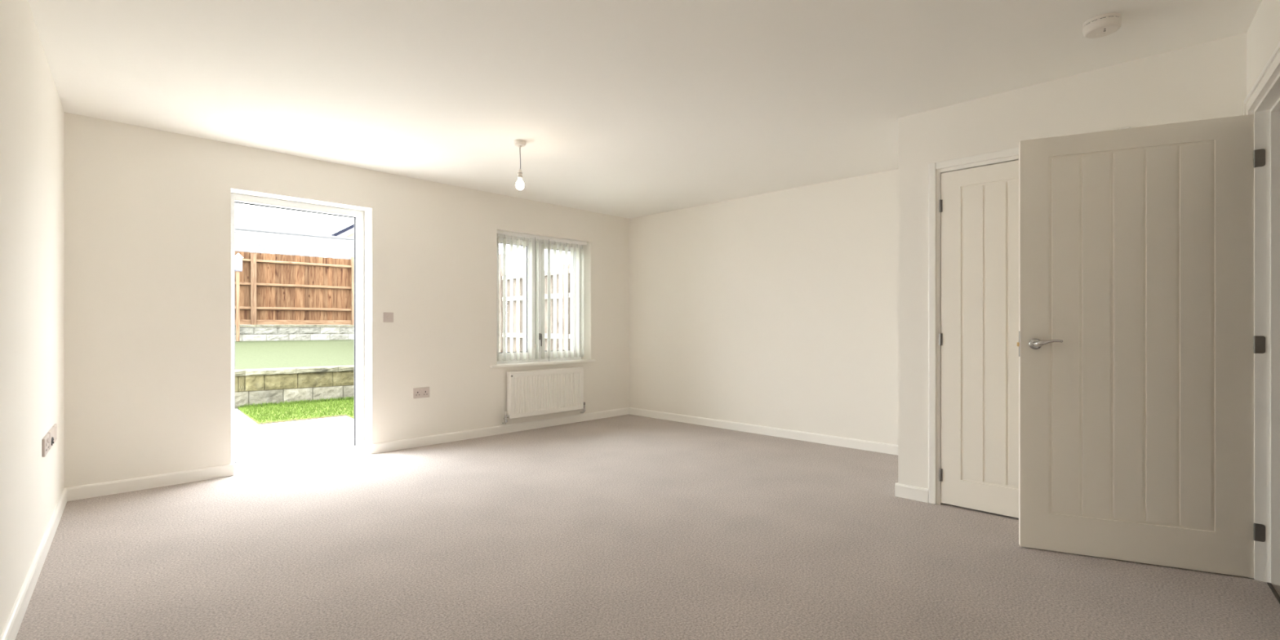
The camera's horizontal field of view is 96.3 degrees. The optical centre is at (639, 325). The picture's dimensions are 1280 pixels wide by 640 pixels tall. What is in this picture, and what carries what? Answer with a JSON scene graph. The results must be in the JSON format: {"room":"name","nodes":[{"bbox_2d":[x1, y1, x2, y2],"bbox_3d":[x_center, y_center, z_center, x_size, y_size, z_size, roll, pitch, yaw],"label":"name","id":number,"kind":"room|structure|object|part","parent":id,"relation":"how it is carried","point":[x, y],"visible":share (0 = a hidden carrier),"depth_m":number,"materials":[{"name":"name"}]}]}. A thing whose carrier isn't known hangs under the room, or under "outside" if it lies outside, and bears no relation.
{"room":"empty living room","nodes":[
{"label":"empty living room","id":0,"kind":"room"},
{"bbox_2d":[0,0,63,636],"bbox_3d":[-1.781,-0.119,1.381,0.200,2.400,5.570,0,0,-41],"label":"wall","id":1,"kind":"structure","parent":0,"point":[32,111],"depth_m":2.29,"materials":[{"name":"white paint"}]},
{"bbox_2d":[0,488,66,639],"bbox_3d":[-1.700,1.040,1.452,0.015,0.083,5.570,0,0,-41],"label":"baseboard","id":2,"kind":"structure","parent":1,"relation":"attached to","point":[10,632],"depth_m":2.33,"materials":[{"name":"white wood"}]},
{"bbox_2d":[42,433,49,457],"bbox_3d":[-2.857,0.572,2.759,0.013,0.086,0.190,0,0,-42],"label":"double socket","id":3,"kind":"object","parent":1,"relation":"attached to","point":[46,440],"visible":1,"depth_m":2.72,"materials":[{"name":"beige plastic"}]},
{"bbox_2d":[47,426,54,448],"bbox_3d":[-3.010,0.572,2.934,0.015,0.086,0.215,0,0,-41],"label":"outlet","id":4,"kind":"object","parent":1,"relation":"attached to","point":[51,431],"visible":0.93,"depth_m":2.91,"materials":[{"name":"beige plastic"}]},
{"bbox_2d":[52,423,57,441],"bbox_3d":[-3.127,0.572,3.064,0.011,0.086,0.115,0,0,-42],"label":"blank plate","id":5,"kind":"object","parent":1,"relation":"attached to","point":[55,425],"visible":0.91,"depth_m":3.06,"materials":[{"name":"beige plastic"}]},
{"bbox_2d":[63,111,629,488],"bbox_3d":[-1.950,-0.044,5.394,0.300,2.550,5.498,0,0,44],"label":"wall","id":6,"kind":"structure","parent":0,"point":[147,211],"depth_m":4.09,"materials":[{"name":"white paint"}]},
{"bbox_2d":[65,463,234,501],"bbox_3d":[-3.243,1.040,3.839,0.015,0.083,0.866,0,0,44],"label":"baseboard","id":7,"kind":"structure","parent":6,"relation":"attached to","point":[90,491],"depth_m":3.80,"materials":[{"name":"white wood"}]},
{"bbox_2d":[231,192,364,470],"bbox_3d":[-2.756,0.043,4.637,0.070,2.077,0.987,0,0,44],"label":"door","id":8,"kind":"structure","parent":6,"relation":"in","point":[358,215],"depth_m":4.75,"materials":[{"name":"white plastic"}]},
{"bbox_2d":[362,441,371,453],"bbox_3d":[-2.332,1.040,4.903,0.163,0.083,0.015,0,0,44],"label":"baseboard reveal","id":9,"kind":"structure","parent":6,"relation":"attached to","point":[366,446],"depth_m":4.90,"materials":[{"name":"white"}]},
{"bbox_2d":[382,311,393,322],"bbox_3d":[-2.169,-0.076,4.944,0.013,0.084,0.086,0,0,44],"label":"switch plate","id":10,"kind":"object","parent":6,"relation":"attached to","point":[387,317],"visible":1,"depth_m":4.94,"materials":[{"name":"beige plastic"}]},
{"bbox_2d":[413,386,429,398],"bbox_3d":[-1.964,0.600,5.156,0.012,0.092,0.150,0,0,44],"label":"double socket","id":11,"kind":"object","parent":6,"relation":"attached to","point":[418,393],"visible":1,"depth_m":5.15,"materials":[{"name":"beige plastic"}]},
{"bbox_2d":[369,407,629,453],"bbox_3d":[-1.202,1.040,5.938,0.015,0.083,3.075,0,0,44],"label":"baseboard","id":12,"kind":"structure","parent":6,"relation":"attached to","point":[375,448],"depth_m":5.63,"materials":[{"name":"white wood"}]},
{"bbox_2d":[489,234,595,368],"bbox_3d":[-1.081,-0.279,6.218,0.267,1.384,1.360,0,0,44],"label":"window","id":13,"kind":"structure","parent":6,"relation":"in","point":[506,363],"depth_m":6.23,"materials":[{"name":"white plastic"}]},
{"bbox_3d":[-1.356,-0.290,6.059,0.070,1.266,0.494,0,0,44],"label":"sash","id":14,"kind":"part","parent":13,"relation":"part of","materials":[{"name":"white plastic"}]},
{"bbox_3d":[-1.084,0.151,6.258,0.043,0.140,0.024,0,0,44],"label":"handle","id":15,"kind":"part","parent":13,"relation":"part of","materials":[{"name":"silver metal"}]},
{"bbox_2d":[497,230,586,361],"bbox_3d":[-1.050,-0.295,6.212,0.098,1.352,1.223,0,0,44],"label":"vertical blind","id":16,"kind":"object","parent":13,"relation":"attached to","point":[499,232],"visible":0.97,"depth_m":6.25,"materials":[{"name":"white fabric"}]},
{"bbox_3d":[-1.113,-0.370,6.088,0.007,1.142,0.005,0,0,44],"label":"cord","id":17,"kind":"part","parent":16,"relation":"part of","materials":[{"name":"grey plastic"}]},
{"bbox_3d":[-1.032,0.352,6.187,0.002,0.016,1.116,0,0,44],"label":"chain","id":18,"kind":"part","parent":16,"relation":"part of","materials":[{"name":"white plastic"}]},
{"bbox_3d":[-0.987,-0.280,6.219,0.007,1.322,0.005,0,0,44],"label":"cord","id":19,"kind":"part","parent":16,"relation":"part of","materials":[{"name":"grey plastic"}]},
{"bbox_3d":[-1.056,0.401,6.193,0.197,0.025,1.360,0,0,44],"label":"sill","id":20,"kind":"part","parent":13,"relation":"part of","materials":[{"name":"white"}]},
{"bbox_3d":[-0.939,-0.290,6.487,0.070,1.266,0.589,0,0,44],"label":"sash","id":21,"kind":"part","parent":13,"relation":"part of","materials":[{"name":"white plastic"}]},
{"bbox_2d":[502,367,585,424],"bbox_3d":[-0.998,0.723,6.088,0.098,0.523,1.066,0,0,44],"label":"radiator","id":22,"kind":"object","parent":6,"relation":"attached to","point":[532,393],"visible":1,"depth_m":6.02,"materials":[{"name":"white metal"}]},
{"bbox_3d":[-1.317,0.692,5.749,0.052,0.458,0.003,0,0,44],"label":"panel","id":23,"kind":"part","parent":22,"relation":"part of","materials":[{"name":"white metal"}]},
{"bbox_2d":[506,367,583,373],"bbox_3d":[-0.985,0.464,6.089,0.062,0.006,0.956,0,0,44],"label":"grille","id":24,"kind":"object","parent":22,"relation":"attached to","point":[570,369],"depth_m":6.10,"materials":[{"name":"white"}]},
{"bbox_2d":[498,253,569,352],"bbox_3d":[-3.365,-0.029,10.901,9.309,2.460,0.120,0,0,44],"label":"fence","id":25,"kind":"object","parent":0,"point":[500,255],"visible":0.06,"depth_m":9.62,"materials":[{"name":"wood"}]},
{"bbox_3d":[-2.402,-0.024,9.949,0.100,2.450,0.098,0,0,44],"label":"post","id":26,"kind":"part","parent":25,"relation":"part of","materials":[{"name":"wood"}]},
{"bbox_3d":[-1.741,-0.832,9.324,1.700,0.070,0.073,0,0,44],"label":"rail","id":27,"kind":"part","parent":25,"relation":"part of","materials":[{"name":"wood"}]},
{"bbox_3d":[-1.741,-0.462,9.324,1.700,0.070,0.073,0,0,44],"label":"rail","id":28,"kind":"part","parent":25,"relation":"part of","materials":[{"name":"wood"}]},
{"bbox_3d":[-1.741,0.157,9.324,1.700,0.070,0.073,0,0,44],"label":"rail","id":29,"kind":"part","parent":25,"relation":"part of","materials":[{"name":"wood"}]},
{"bbox_3d":[-1.097,0.131,8.680,0.100,2.140,0.098,0,0,44],"label":"post","id":30,"kind":"part","parent":25,"relation":"part of","materials":[{"name":"wood"}]},
{"bbox_2d":[27,0,1262,218],"bbox_3d":[0.474,-1.419,2.723,7.500,0.200,5.950,0,0,44],"label":"ceiling","id":31,"kind":"structure","parent":0,"point":[624,108],"depth_m":3.00,"materials":[{"name":"white paint"}]},
{"bbox_2d":[513,139,526,190],"bbox_3d":[-0.857,-1.145,4.095,0.088,0.347,0.088,0,0,44],"label":"pendant light","id":32,"kind":"object","parent":31,"relation":"hanging from","point":[518,143],"visible":1,"depth_m":4.08,"materials":[{"name":"white plastic"}]},
{"bbox_3d":[-0.857,-1.010,4.095,0.060,0.075,0.060,0,0,44],"label":"bulb","id":33,"kind":"part","parent":32,"relation":"part of","materials":[{"name":"white glass"}]},
{"bbox_2d":[1082,12,1121,38],"bbox_3d":[1.997,-1.294,2.479,0.132,0.050,0.132,0,0,44],"label":"smoke detector","id":34,"kind":"object","parent":31,"relation":"attached to","point":[1104,24],"visible":1,"depth_m":2.45,"materials":[{"name":"white plastic"}]},
{"bbox_3d":[1.997,-1.312,2.479,0.132,0.013,0.132,0,0,44],"label":"plate","id":35,"kind":"part","parent":34,"relation":"part of","materials":[{"name":"white plastic"}]},
{"bbox_2d":[15,413,1279,639],"bbox_3d":[0.523,1.156,2.675,7.363,0.150,5.950,0,0,44],"label":"floor","id":36,"kind":"structure","parent":0,"point":[628,526],"depth_m":2.63,"materials":[{"name":"carpet"}]},
{"bbox_2d":[1266,582,1279,603],"bbox_3d":[2.377,1.079,2.083,0.012,0.004,0.832,0,0,39],"label":"threshold","id":37,"kind":"object","parent":36,"relation":"on","point":[1272,588],"visible":1,"depth_m":2.33,"materials":[{"name":"grey metal"}]},
{"bbox_2d":[629,168,897,444],"bbox_3d":[1.942,-0.119,5.164,5.600,2.400,0.200,0,0,44],"label":"wall","id":38,"kind":"structure","parent":0,"point":[779,309],"depth_m":5.61,"materials":[{"name":"white paint"}]},
{"bbox_2d":[629,407,897,455],"bbox_3d":[1.167,1.040,5.768,3.646,0.083,0.015,0,0,44],"label":"baseboard","id":39,"kind":"structure","parent":38,"relation":"attached to","point":[887,448],"depth_m":5.60,"materials":[{"name":"white wood"}]},
{"bbox_2d":[897,32,1246,488],"bbox_3d":[2.604,-0.119,3.541,1.521,2.400,1.203,0,0,44],"label":"wall","id":40,"kind":"structure","parent":0,"point":[1207,80],"depth_m":3.24,"materials":[{"name":"white paint"}]},
{"bbox_2d":[894,482,928,502],"bbox_3d":[1.694,1.040,3.577,0.197,0.083,0.015,0,0,44],"label":"baseboard","id":41,"kind":"structure","parent":40,"relation":"attached to","point":[903,491],"depth_m":3.57,"materials":[{"name":"white wood"}]},
{"bbox_2d":[936,155,1018,504],"bbox_3d":[2.142,0.064,3.221,0.861,2.034,0.100,0,0,44],"label":"lining","id":42,"kind":"object","parent":40,"relation":"attached to","point":[939,171],"visible":0.19,"depth_m":3.48,"materials":[{"name":"white wood"}]},
{"bbox_2d":[938,160,1018,518],"bbox_3d":[2.112,0.073,3.201,0.818,1.992,0.047,0,0,44],"label":"door","id":43,"kind":"structure","parent":42,"relation":"attached to","point":[979,206],"depth_m":3.32,"materials":[{"name":"white paint"}]},
{"bbox_2d":[928,126,1129,504],"bbox_3d":[2.102,0.045,3.180,0.937,2.072,0.016,0,0,44],"label":"door frame","id":44,"kind":"structure","parent":40,"relation":"attached to","point":[932,167],"depth_m":3.48,"materials":[{"name":"white wood"}]},
{"bbox_2d":[1246,0,1279,95],"bbox_3d":[1.821,-0.119,1.363,0.130,2.400,5.635,0,0,39],"label":"wall","id":45,"kind":"structure","parent":0,"point":[1263,34],"depth_m":2.33,"materials":[{"name":"white paint"}]},
{"bbox_2d":[1243,41,1279,578],"bbox_3d":[2.336,0.049,2.116,0.024,2.064,1.004,0,0,39],"label":"door frame","id":46,"kind":"structure","parent":45,"relation":"attached to","point":[1271,70],"depth_m":2.23,"materials":[{"name":"white wood"}]},
{"bbox_2d":[1253,72,1279,585],"bbox_3d":[2.396,0.074,2.067,0.130,2.014,0.904,0,0,39],"label":"lining","id":47,"kind":"object","parent":45,"relation":"attached to","point":[1267,113],"visible":0.88,"depth_m":2.41,"materials":[{"name":"white wood"}]},
{"bbox_2d":[1017,114,1265,577],"bbox_3d":[2.253,0.086,2.633,0.881,1.979,0.169,0,0,25],"label":"door","id":48,"kind":"structure","parent":47,"relation":"attached to","point":[1138,344],"depth_m":2.60,"materials":[{"name":"white paint"}]},
{"bbox_3d":[1.933,0.081,2.719,0.112,0.035,0.059,0,0,25],"label":"handle","id":49,"kind":"part","parent":48,"relation":"part of","materials":[{"name":"silver metal"}]},
{"label":"outside","id":50,"kind":"structure","parent":0,"visible":0},
{"bbox_2d":[235,339,354,369],"bbox_3d":[-8.032,0.859,10.013,5.838,1.045,7.452,0,0,44],"label":"lawn","id":51,"kind":"structure","parent":50,"point":[323,353],"depth_m":10.81,"materials":[{"name":"green plant"}]},
{"bbox_2d":[235,253,243,341],"bbox_3d":[-8.832,-0.636,12.611,0.150,1.945,0.165,0,0,44],"label":"post","id":52,"kind":"object","parent":51,"relation":"on","point":[238,258],"visible":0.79,"depth_m":12.58,"materials":[{"name":"grey"}]},
{"bbox_3d":[-8.841,-0.457,12.602,0.056,1.585,0.056,0,0,44],"label":"post","id":53,"kind":"part","parent":52,"relation":"part of","materials":[{"name":"beige wood"}]},
{"bbox_2d":[235,324,354,341],"bbox_3d":[-9.956,0.177,11.943,7.540,0.408,0.261,0,0,-41],"label":"wall","id":54,"kind":"structure","parent":51,"relation":"on","point":[247,332],"depth_m":13.43,"materials":[{"name":"stone"}]},
{"bbox_2d":[235,251,354,324],"bbox_3d":[-9.956,-0.884,12.146,7.406,1.710,0.122,0,0,-41],"label":"fence","id":55,"kind":"object","parent":54,"relation":"on","point":[276,289],"visible":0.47,"depth_m":13.67,"materials":[{"name":"brown wood"}]},
{"bbox_3d":[-9.643,-0.957,12.421,2.012,0.072,0.070,0,0,-41],"label":"rail","id":56,"kind":"part","parent":55,"relation":"part of","materials":[{"name":"brown wood"}]},
{"bbox_3d":[-9.643,-0.407,12.421,2.012,0.072,0.070,0,0,-41],"label":"rail","id":57,"kind":"part","parent":55,"relation":"part of","materials":[{"name":"brown wood"}]},
{"bbox_3d":[-9.643,-1.494,12.421,2.012,0.072,0.070,0,0,-41],"label":"rail","id":58,"kind":"part","parent":55,"relation":"part of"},
{"bbox_3d":[-8.832,-0.844,13.102,0.104,1.630,0.097,0,0,-41],"label":"post","id":59,"kind":"part","parent":55,"relation":"part of","materials":[{"name":"brown wood"}]},
{"bbox_3d":[-8.042,-1.494,13.802,2.006,0.072,0.070,0,0,-41],"label":"rail","id":60,"kind":"part","parent":55,"relation":"part of","materials":[{"name":"brown wood"}]},
{"bbox_3d":[-8.042,-0.957,13.802,2.006,0.072,0.070,0,0,-41],"label":"rail","id":61,"kind":"part","parent":55,"relation":"part of","materials":[{"name":"brown wood"}]},
{"bbox_3d":[-8.042,-0.407,13.802,2.006,0.072,0.070,0,0,-41],"label":"rail","id":62,"kind":"part","parent":55,"relation":"part of","materials":[{"name":"brown wood"}]},
{"bbox_3d":[-7.234,-0.884,14.482,0.104,1.710,0.097,0,0,-41],"label":"post","id":63,"kind":"part","parent":55,"relation":"part of","materials":[{"name":"brown wood"}]},
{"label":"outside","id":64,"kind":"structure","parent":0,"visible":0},
{"bbox_2d":[235,226,354,327],"bbox_3d":[-13.902,-1.042,17.480,10.400,4.247,6.000,0,0,-41],"label":"house","id":65,"kind":"structure","parent":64,"point":[246,239],"depth_m":18.80,"materials":[{"name":"tile"}]},
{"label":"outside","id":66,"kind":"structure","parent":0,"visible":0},
{"bbox_2d":[329,223,354,237],"bbox_3d":[-13.246,-2.794,31.109,7.800,7.750,7.420,0,0,-41],"label":"house","id":67,"kind":"structure","parent":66,"point":[348,232],"depth_m":26.13,"materials":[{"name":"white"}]},
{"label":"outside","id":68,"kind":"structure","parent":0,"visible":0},
{"bbox_2d":[235,408,357,470],"bbox_3d":[-5.258,1.301,6.117,5.450,0.200,9.320,0,0,44],"label":"patio","id":69,"kind":"structure","parent":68,"point":[253,440],"depth_m":6.20,"materials":[{"name":"white concrete"}]},
{"bbox_2d":[235,364,354,408],"bbox_3d":[-5.740,0.925,8.542,6.250,0.552,0.294,0,0,-38],"label":"wall","id":70,"kind":"structure","parent":69,"relation":"on","point":[255,386],"depth_m":8.75,"materials":[{"name":"grey stone"}]},
{"bbox_2d":[237,395,354,424],"bbox_3d":[-3.801,1.156,8.569,3.488,0.090,2.163,0,0,-39],"label":"lawn","id":71,"kind":"structure","parent":69,"relation":"on","point":[295,411],"depth_m":7.94,"materials":[{"name":"green plant"}]}
]}

